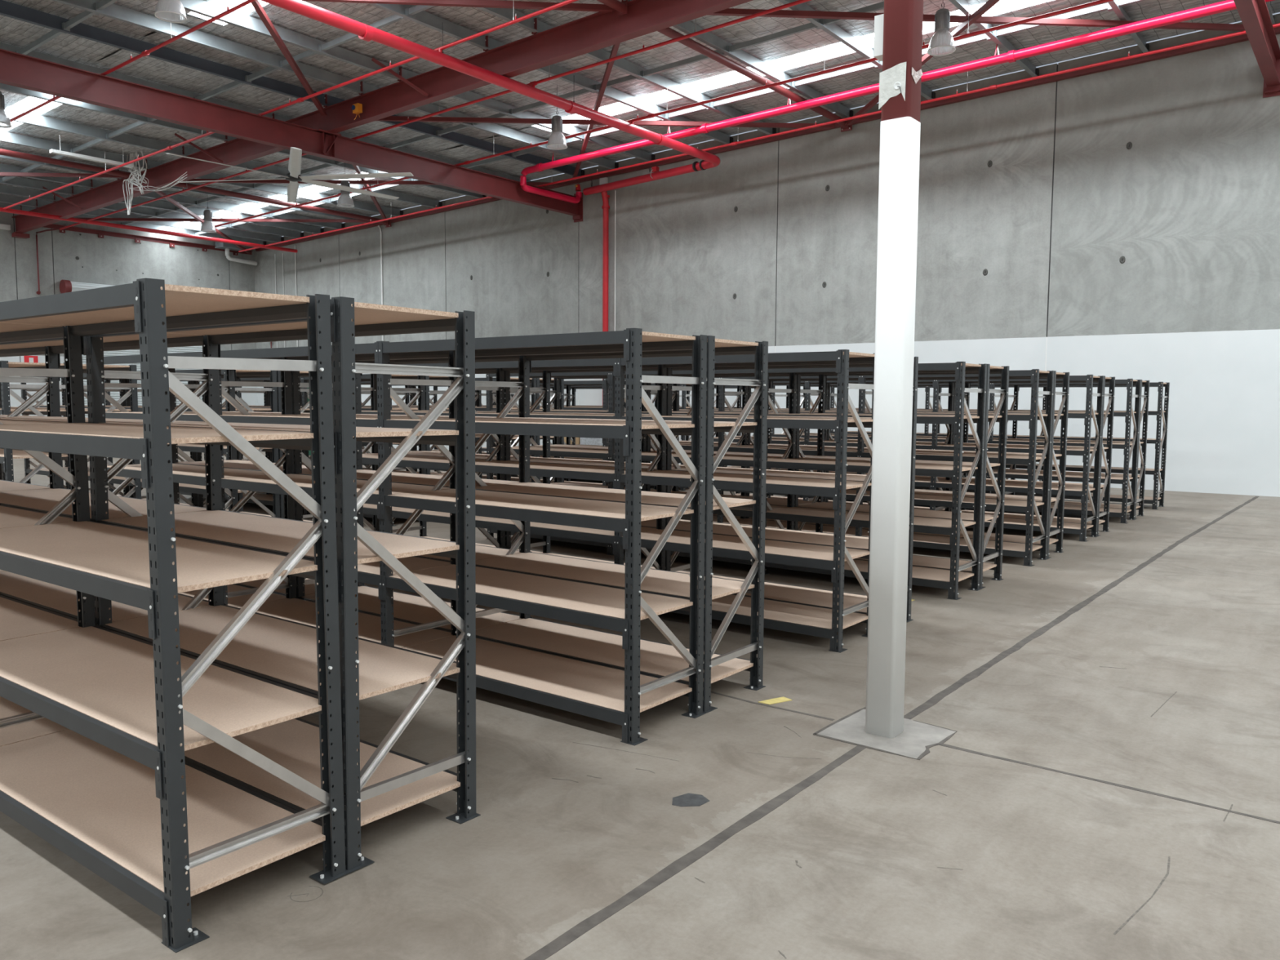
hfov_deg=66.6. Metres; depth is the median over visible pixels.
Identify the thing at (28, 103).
window
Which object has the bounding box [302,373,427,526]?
bay
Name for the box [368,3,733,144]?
purlin
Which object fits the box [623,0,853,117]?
roof purlin
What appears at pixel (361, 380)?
bay
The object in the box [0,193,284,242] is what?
roof purlin
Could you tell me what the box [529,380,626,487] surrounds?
bay
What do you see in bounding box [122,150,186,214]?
hanging cables
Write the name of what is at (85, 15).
brace
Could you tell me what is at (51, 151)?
batten
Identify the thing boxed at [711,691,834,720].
trim
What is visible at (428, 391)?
bay
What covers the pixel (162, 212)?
roof bridging
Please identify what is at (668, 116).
roof bridging
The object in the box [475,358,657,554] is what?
bay
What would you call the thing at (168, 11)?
lamp
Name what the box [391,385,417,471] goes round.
bay
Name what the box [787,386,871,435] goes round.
bay
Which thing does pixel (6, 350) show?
bay
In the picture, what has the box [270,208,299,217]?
roof bridging
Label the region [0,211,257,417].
wall
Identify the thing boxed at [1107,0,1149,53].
roof purlin
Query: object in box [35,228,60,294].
pipe
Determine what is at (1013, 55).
pipe
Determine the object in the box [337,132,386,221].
brace
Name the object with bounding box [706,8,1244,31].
roof purlin
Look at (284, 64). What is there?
brace
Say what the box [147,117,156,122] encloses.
roof bridging
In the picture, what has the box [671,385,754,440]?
bay
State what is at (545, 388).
bay
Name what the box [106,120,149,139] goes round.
brace
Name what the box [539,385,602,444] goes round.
bay
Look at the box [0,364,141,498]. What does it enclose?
bay
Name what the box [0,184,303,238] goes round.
roof purlin
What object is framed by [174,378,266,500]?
bay
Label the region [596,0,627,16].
strut
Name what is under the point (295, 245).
conduit
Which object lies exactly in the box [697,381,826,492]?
bay
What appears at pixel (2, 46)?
purlin
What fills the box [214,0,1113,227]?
pipe
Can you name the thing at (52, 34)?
brace
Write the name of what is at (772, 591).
bay
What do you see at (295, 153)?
ceiling fan
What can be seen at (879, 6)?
roof bridging
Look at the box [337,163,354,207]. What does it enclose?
lamp
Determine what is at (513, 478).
bay
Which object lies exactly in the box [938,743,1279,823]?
trim
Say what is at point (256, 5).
brace
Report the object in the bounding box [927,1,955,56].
lamp
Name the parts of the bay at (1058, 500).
upright post, foot plate, upright post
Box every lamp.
[0,91,12,128]
[154,0,186,22]
[200,205,216,232]
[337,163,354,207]
[546,84,567,149]
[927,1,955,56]
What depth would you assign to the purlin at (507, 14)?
19.03 m
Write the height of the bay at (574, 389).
2.000 m
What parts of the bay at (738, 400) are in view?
upright post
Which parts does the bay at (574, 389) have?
upright post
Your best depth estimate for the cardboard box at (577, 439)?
25.84 m
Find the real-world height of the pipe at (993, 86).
1.275 m
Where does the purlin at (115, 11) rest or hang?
attached to the rafter
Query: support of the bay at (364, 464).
on the floor
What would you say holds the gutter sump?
attached to the wall at (71, 255)
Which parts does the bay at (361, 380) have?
upright post, upright post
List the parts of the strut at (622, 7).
plate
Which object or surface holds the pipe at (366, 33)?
attached to the rafter
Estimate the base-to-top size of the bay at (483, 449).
2.000 m
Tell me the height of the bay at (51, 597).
2.009 m
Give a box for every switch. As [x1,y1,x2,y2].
[650,166,658,178]
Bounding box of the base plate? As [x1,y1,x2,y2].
[813,706,956,759]
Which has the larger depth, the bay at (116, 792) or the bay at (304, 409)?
the bay at (304, 409)
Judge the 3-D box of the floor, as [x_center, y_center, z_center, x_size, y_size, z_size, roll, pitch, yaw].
[-5.269,0.950,9.956,49.100,0.252,32.870,4,6,37]
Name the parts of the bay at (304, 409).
upright post, upright post, upright post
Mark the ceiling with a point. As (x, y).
(14, 32)
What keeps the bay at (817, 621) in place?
on the floor
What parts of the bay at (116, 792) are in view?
upright post, connector plate, connector plate, connector plate, connector plate, connector plate, upright post, connector plate, foot plate, upright post, foot plate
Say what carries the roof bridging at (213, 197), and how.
attached to the purlin at (3, 167)
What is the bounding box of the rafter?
[11,0,752,238]
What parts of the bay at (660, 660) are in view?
upright post, upright post, foot plate, foot plate, upright post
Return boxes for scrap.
[758,697,791,704]
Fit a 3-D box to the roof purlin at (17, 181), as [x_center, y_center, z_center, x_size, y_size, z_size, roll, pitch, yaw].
[-18.457,-8.012,24.788,0.170,0.258,23.968,4,6,37]
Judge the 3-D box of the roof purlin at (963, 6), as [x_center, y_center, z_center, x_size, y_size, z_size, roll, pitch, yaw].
[0.681,-7.418,10.102,0.170,0.258,23.968,4,6,37]
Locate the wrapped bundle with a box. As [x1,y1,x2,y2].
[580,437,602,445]
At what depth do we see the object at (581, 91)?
20.73 m
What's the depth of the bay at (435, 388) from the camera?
20.31 m
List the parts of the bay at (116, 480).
upright post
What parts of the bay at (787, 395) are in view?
upright post, upright post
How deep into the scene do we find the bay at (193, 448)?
11.39 m
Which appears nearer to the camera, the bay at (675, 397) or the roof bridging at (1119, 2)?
the bay at (675, 397)
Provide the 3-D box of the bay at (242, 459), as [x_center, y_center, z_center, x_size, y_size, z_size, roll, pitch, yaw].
[-6.449,-0.701,16.284,1.914,2.000,0.626,4,6,37]
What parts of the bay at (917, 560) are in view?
upright post, upright post, upright post, foot plate, upright post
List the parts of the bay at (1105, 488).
upright post, upright post, upright post, foot plate, upright post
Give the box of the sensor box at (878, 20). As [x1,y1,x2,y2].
[873,13,884,61]
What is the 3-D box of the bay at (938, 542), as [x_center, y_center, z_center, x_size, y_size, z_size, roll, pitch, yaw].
[3.407,-0.187,10.674,1.958,2.000,0.626,4,6,37]
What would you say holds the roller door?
in the wall at (71, 255)
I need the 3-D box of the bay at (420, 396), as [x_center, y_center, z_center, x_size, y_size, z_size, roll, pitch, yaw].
[-1.854,-0.163,10.001,1.914,2.000,0.626,4,6,37]
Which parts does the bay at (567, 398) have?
upright post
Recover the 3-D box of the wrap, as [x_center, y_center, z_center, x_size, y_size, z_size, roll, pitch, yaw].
[1.252,-1.865,4.610,0.213,0.195,0.097,0,5,-5]
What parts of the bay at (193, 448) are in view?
upright post, connector plate, upright post, upright post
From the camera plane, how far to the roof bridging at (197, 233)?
34.05 m
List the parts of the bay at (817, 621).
connector plate, connector plate, connector plate, upright post, upright post, connector plate, connector plate, connector plate, connector plate, foot plate, connector plate, upright post, upright post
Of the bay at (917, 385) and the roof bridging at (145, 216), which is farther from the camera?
the roof bridging at (145, 216)
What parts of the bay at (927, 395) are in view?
upright post, upright post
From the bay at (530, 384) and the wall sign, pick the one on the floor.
the bay at (530, 384)
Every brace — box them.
[0,172,126,177]
[61,217,369,222]
[106,120,149,139]
[154,190,250,253]
[186,178,568,186]
[251,0,327,115]
[302,0,616,12]
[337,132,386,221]
[376,115,840,128]
[572,42,620,180]
[844,0,999,124]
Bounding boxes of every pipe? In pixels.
[3,0,577,209]
[9,0,256,122]
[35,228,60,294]
[59,0,811,230]
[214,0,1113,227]
[225,248,257,265]
[238,22,1279,252]
[260,0,719,195]
[520,0,1273,204]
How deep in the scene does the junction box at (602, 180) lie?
26.39 m
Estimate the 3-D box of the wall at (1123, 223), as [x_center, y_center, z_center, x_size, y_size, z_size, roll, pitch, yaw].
[4.693,-4.640,22.491,48.700,8.970,0.188,4,6,37]
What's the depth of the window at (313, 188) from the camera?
29.62 m
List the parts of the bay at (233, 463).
upright post, upright post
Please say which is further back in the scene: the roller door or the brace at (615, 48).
the roller door
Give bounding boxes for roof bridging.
[120,221,135,225]
[137,215,156,217]
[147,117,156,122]
[155,209,173,216]
[175,204,194,210]
[193,231,207,235]
[195,195,225,204]
[216,226,231,230]
[223,187,251,196]
[229,222,250,227]
[252,216,267,222]
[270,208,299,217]
[298,201,328,210]
[328,192,361,203]
[335,160,343,164]
[370,184,401,191]
[640,49,726,78]
[665,105,711,119]
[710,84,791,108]
[725,22,820,53]
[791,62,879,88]
[819,1,884,26]
[879,33,991,64]
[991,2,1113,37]
[1114,0,1144,7]
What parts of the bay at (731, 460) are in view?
connector plate, upright post, connector plate, upright post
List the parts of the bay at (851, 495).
upright post, upright post, connector plate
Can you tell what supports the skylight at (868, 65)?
attached to the roof purlin at (708, 38)
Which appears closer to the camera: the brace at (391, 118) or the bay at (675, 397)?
the bay at (675, 397)
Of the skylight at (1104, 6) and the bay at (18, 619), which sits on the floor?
the bay at (18, 619)
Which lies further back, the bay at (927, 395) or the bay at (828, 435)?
the bay at (927, 395)
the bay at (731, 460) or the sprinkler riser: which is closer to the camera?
the bay at (731, 460)
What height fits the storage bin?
2.250 m
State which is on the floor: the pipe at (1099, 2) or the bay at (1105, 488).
the bay at (1105, 488)
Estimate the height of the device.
0.295 m
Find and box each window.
[0,96,59,131]
[183,172,367,223]
[191,0,265,22]
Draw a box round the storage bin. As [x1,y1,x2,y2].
[281,387,314,455]
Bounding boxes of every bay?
[0,278,350,952]
[0,322,80,746]
[0,332,210,622]
[0,344,50,572]
[0,360,72,488]
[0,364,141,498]
[20,376,115,488]
[83,373,142,496]
[84,378,146,499]
[85,296,480,873]
[101,351,286,607]
[125,376,228,511]
[168,361,332,595]
[174,368,279,517]
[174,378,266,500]
[194,370,312,522]
[218,342,453,648]
[222,381,266,493]
[240,377,312,515]
[268,380,370,494]
[290,355,525,631]
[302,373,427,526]
[331,363,496,531]
[360,375,448,475]
[360,381,431,469]
[376,328,706,746]
[389,370,547,553]
[391,384,441,470]
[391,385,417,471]
[413,386,493,477]
[429,377,536,482]
[475,335,768,713]
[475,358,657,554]
[475,377,564,483]
[475,384,542,481]
[476,385,566,482]
[481,386,552,452]
[485,371,626,555]
[493,392,516,447]
[504,367,692,573]
[529,376,672,492]
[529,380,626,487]
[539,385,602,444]
[550,385,602,485]
[550,387,602,446]
[565,386,602,444]
[602,377,742,522]
[607,368,793,573]
[613,349,874,653]
[646,374,822,506]
[650,382,692,490]
[650,382,754,517]
[665,356,918,622]
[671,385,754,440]
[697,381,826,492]
[717,375,872,536]
[720,383,836,502]
[746,378,872,528]
[759,361,986,599]
[770,383,872,495]
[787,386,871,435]
[790,364,1008,588]
[803,379,948,502]
[823,382,967,511]
[829,386,933,488]
[855,368,1053,566]
[871,382,1000,511]
[913,370,1069,559]
[915,385,1016,471]
[924,386,1043,495]
[929,374,1103,542]
[946,375,1115,536]
[986,378,1141,523]
[1001,379,1149,519]
[1031,382,1169,509]
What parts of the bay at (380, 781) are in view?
connector plate, upright post, upright post, connector plate, connector plate, connector plate, connector plate, upright post, foot plate, foot plate, upright post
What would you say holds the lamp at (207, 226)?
hanging from the ceiling
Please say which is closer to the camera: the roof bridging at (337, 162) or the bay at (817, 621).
the bay at (817, 621)
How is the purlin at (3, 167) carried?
attached to the rafter
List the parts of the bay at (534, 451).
upright post, connector plate, connector plate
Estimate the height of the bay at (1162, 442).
2.000 m
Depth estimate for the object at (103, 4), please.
15.48 m
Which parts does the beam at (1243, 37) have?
gusset plate, gusset plate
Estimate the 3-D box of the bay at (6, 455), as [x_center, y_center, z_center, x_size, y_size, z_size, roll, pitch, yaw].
[-6.545,-0.189,9.998,1.958,2.000,0.626,4,6,37]
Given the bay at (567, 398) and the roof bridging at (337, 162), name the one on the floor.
the bay at (567, 398)
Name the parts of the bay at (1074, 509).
upright post, connector plate, connector plate, connector plate, connector plate, upright post, connector plate, upright post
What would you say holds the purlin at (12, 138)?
attached to the rafter
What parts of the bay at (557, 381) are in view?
upright post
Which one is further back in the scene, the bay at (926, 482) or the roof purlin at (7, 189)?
the roof purlin at (7, 189)
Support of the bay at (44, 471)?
on the floor
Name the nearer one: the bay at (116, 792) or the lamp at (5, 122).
the bay at (116, 792)
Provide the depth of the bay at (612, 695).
5.13 m
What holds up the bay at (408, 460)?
on the floor
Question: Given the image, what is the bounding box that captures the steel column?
[865,0,923,737]
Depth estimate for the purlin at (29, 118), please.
23.13 m
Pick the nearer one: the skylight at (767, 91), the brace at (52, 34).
the brace at (52, 34)
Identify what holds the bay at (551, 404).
on the floor
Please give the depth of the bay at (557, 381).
12.23 m
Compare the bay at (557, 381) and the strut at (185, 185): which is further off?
the strut at (185, 185)
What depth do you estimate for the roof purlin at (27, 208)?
33.38 m
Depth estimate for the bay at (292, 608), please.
6.60 m
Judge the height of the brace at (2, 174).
0.313 m
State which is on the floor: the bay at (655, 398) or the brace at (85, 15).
the bay at (655, 398)
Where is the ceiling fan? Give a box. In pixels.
[166,146,413,202]
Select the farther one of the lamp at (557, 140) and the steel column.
the lamp at (557, 140)
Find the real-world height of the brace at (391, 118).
0.314 m
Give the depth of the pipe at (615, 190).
26.34 m
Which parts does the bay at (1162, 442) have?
upright post, connector plate, connector plate, connector plate, upright post, connector plate, connector plate, upright post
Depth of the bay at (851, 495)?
11.90 m
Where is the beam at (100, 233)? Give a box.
[43,223,253,255]
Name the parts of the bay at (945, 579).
upright post, upright post, connector plate, connector plate, connector plate, connector plate, connector plate, upright post, foot plate, upright post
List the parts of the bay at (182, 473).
upright post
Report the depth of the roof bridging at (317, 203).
29.84 m
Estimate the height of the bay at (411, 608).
2.000 m
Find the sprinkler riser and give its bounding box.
[600,191,609,380]
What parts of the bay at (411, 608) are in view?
upright post, upright post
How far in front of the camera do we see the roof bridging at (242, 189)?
27.89 m
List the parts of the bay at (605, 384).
upright post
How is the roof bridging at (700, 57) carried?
attached to the purlin at (507, 14)
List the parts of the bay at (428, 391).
upright post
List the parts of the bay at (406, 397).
upright post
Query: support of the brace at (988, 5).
attached to the strut at (668, 32)
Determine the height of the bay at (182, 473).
2.000 m
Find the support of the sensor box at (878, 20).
attached to the steel column
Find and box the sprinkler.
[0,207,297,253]
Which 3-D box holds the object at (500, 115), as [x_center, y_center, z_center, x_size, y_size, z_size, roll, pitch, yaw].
[-3.309,-8.049,21.679,1.200,0.156,0.100,4,6,37]
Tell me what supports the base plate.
on the floor
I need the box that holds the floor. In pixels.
[0,448,1279,959]
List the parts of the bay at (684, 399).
upright post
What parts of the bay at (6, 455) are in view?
upright post, connector plate, upright post, upright post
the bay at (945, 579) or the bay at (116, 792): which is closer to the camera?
the bay at (116, 792)
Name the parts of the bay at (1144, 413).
upright post, upright post, upright post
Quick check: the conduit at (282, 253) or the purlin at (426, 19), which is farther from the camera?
the conduit at (282, 253)
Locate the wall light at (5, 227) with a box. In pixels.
[0,223,10,230]
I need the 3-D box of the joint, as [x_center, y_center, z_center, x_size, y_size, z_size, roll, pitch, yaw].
[-2.247,1.621,0.386,0.065,0.002,10.930,4,6,37]
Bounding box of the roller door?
[59,279,204,417]
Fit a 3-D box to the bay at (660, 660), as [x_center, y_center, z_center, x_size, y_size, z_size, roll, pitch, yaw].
[-0.225,0.176,5.955,1.958,2.000,0.626,4,6,37]
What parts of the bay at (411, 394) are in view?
upright post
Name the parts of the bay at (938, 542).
upright post, connector plate, connector plate, connector plate, connector plate, connector plate, upright post, connector plate, foot plate, upright post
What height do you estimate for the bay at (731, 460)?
2.000 m
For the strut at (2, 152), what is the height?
0.200 m
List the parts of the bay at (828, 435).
upright post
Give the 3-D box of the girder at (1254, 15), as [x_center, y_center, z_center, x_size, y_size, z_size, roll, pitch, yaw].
[1.321,-6.179,4.339,0.320,0.780,32.459,4,6,37]
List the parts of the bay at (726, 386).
upright post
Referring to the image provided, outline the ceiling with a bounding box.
[0,0,1279,236]
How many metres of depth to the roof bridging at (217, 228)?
33.17 m
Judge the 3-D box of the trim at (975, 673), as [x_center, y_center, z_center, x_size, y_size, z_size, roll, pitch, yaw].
[6.249,0.775,11.368,0.122,0.002,15.851,4,6,38]
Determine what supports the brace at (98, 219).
attached to the strut at (185, 185)
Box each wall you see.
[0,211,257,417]
[253,13,1279,497]
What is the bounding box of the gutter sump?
[214,241,244,251]
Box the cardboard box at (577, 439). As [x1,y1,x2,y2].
[564,436,580,444]
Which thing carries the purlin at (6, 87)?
attached to the rafter
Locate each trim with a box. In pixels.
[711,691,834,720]
[903,496,1258,719]
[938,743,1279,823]
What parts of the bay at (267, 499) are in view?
upright post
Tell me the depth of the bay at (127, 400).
13.73 m
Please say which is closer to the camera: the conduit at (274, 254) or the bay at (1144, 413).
the bay at (1144, 413)
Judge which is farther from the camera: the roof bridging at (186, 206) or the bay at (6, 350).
the roof bridging at (186, 206)
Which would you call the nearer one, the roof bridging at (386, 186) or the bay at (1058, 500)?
the bay at (1058, 500)
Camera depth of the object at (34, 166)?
25.14 m
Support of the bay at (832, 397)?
on the floor
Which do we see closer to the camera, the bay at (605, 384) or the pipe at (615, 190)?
the bay at (605, 384)
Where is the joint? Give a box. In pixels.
[524,745,866,959]
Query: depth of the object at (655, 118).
22.79 m
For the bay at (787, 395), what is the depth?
16.76 m
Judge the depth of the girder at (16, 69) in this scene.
19.18 m
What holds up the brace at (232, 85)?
attached to the purlin at (2, 46)
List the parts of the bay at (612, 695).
connector plate, connector plate, connector plate, connector plate, upright post, upright post, connector plate, connector plate, connector plate, connector plate, connector plate, upright post, foot plate, foot plate, upright post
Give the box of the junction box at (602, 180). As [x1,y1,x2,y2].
[599,177,608,185]
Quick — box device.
[351,102,362,119]
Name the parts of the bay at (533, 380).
upright post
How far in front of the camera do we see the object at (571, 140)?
23.48 m
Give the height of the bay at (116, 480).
2.000 m
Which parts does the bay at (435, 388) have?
upright post, upright post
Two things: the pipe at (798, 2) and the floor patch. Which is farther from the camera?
the pipe at (798, 2)
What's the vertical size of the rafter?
2.232 m
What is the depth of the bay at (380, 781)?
3.84 m
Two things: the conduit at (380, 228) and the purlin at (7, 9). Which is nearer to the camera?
the purlin at (7, 9)
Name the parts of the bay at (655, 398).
upright post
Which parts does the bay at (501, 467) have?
upright post, connector plate, connector plate, connector plate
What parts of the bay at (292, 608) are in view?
upright post, upright post, connector plate, connector plate, connector plate, connector plate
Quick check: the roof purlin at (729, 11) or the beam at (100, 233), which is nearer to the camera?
the roof purlin at (729, 11)
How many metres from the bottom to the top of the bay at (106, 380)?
2.000 m
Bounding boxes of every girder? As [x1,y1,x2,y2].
[0,48,582,222]
[1233,0,1279,97]
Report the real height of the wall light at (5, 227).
0.150 m
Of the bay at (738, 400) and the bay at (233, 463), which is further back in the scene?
the bay at (738, 400)
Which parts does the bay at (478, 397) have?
upright post, upright post, upright post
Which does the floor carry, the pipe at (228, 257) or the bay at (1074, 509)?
the bay at (1074, 509)
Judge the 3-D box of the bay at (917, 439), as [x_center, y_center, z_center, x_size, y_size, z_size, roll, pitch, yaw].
[4.666,-0.566,15.409,1.914,2.000,0.626,4,6,37]
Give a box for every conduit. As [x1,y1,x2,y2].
[274,253,277,347]
[282,253,285,347]
[294,244,297,346]
[377,225,383,341]
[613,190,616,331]
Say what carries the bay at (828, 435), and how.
on the floor
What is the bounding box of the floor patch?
[671,793,709,806]
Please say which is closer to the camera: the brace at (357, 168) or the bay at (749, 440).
the bay at (749, 440)
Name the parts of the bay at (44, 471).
upright post, upright post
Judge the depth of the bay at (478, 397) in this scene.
15.32 m
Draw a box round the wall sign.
[23,355,38,362]
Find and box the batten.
[49,135,133,168]
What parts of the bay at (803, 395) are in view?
upright post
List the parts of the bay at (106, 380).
upright post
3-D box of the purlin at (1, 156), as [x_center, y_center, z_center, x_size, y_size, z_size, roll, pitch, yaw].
[-16.244,-7.944,23.089,0.170,0.258,23.968,4,6,37]
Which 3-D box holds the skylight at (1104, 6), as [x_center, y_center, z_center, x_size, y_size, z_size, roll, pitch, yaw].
[7.093,-7.924,16.805,1.970,0.179,0.100,4,6,37]
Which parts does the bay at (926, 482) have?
upright post, upright post, connector plate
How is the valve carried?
attached to the pipe at (1013, 55)
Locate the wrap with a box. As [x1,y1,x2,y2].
[878,62,922,109]
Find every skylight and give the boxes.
[156,0,654,161]
[535,0,1042,129]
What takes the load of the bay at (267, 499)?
on the floor
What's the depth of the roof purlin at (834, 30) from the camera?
17.51 m
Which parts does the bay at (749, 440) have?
upright post, upright post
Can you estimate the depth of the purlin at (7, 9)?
18.32 m
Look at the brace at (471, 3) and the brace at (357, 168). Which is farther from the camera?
the brace at (357, 168)
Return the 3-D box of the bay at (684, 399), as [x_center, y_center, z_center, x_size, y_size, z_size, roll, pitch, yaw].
[0.231,-0.868,18.800,1.958,2.000,0.626,4,6,37]
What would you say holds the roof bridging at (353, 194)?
attached to the purlin at (12, 138)
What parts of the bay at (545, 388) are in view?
upright post, upright post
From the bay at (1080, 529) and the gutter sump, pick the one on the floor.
the bay at (1080, 529)
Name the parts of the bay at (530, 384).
upright post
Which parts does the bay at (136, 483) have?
upright post, upright post, upright post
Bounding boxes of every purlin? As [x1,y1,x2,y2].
[0,0,584,176]
[0,42,531,182]
[0,83,486,198]
[0,130,403,216]
[0,147,372,219]
[0,163,344,229]
[0,176,324,233]
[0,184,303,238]
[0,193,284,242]
[0,202,266,244]
[4,107,441,208]
[53,0,618,168]
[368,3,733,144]
[476,7,776,134]
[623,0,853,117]
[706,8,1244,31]
[777,0,935,99]
[948,0,1039,76]
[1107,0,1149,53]
[1266,1,1275,24]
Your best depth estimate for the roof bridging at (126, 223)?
32.08 m
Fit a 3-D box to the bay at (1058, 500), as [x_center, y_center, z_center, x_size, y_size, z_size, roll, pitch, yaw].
[3.789,-0.226,11.171,1.958,2.000,0.626,4,6,37]
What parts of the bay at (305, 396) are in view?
upright post, upright post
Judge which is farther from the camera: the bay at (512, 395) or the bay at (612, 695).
the bay at (512, 395)
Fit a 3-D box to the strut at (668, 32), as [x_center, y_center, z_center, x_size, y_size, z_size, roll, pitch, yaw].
[2.245,-7.789,18.827,0.180,0.200,7.780,4,6,37]
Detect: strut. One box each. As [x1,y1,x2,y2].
[0,148,137,181]
[173,182,387,225]
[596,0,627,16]
[657,26,848,128]
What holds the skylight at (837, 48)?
attached to the ceiling
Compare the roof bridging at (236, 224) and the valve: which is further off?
the roof bridging at (236, 224)
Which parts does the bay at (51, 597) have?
upright post, connector plate, connector plate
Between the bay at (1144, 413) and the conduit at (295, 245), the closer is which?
the bay at (1144, 413)
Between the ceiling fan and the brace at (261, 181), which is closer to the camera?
the ceiling fan
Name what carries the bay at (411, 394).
on the floor
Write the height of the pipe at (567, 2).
1.198 m
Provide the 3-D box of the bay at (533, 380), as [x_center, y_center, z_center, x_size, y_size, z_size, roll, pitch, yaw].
[-2.530,-0.591,15.213,1.958,2.000,0.626,4,6,37]
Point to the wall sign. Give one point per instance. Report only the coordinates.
(27, 358)
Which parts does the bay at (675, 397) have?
upright post, upright post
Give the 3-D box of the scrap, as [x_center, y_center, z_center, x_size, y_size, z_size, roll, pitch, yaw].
[0.749,1.228,5.409,0.188,0.004,0.070,-2,5,-30]
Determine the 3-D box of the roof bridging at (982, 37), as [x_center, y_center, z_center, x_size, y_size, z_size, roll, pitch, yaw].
[5.459,-7.974,18.059,2.110,0.183,0.100,4,6,37]
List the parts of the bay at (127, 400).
upright post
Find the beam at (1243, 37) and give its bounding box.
[255,26,1279,251]
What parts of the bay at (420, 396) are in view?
upright post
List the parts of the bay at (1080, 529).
upright post, connector plate, upright post, connector plate, connector plate, connector plate, connector plate, upright post, connector plate, foot plate, upright post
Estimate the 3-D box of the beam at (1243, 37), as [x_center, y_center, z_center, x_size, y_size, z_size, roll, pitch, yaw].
[2.742,-8.157,23.503,43.404,1.401,0.177,4,6,37]
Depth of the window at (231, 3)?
16.11 m
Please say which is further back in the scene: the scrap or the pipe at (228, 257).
the pipe at (228, 257)
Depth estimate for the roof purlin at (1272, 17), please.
16.46 m
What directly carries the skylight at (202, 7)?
attached to the rafter
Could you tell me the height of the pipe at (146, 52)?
1.198 m
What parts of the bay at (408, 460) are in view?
upright post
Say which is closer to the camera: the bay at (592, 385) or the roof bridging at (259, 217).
the bay at (592, 385)
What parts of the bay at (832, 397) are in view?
upright post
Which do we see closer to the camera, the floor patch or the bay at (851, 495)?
the floor patch
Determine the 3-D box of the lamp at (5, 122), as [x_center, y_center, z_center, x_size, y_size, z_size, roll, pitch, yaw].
[-12.109,-7.162,18.344,0.428,0.924,0.428,4,6,37]
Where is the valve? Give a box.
[575,184,581,191]
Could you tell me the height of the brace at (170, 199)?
0.313 m
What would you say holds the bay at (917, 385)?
on the floor
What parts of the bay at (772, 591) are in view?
upright post, upright post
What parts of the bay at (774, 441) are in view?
upright post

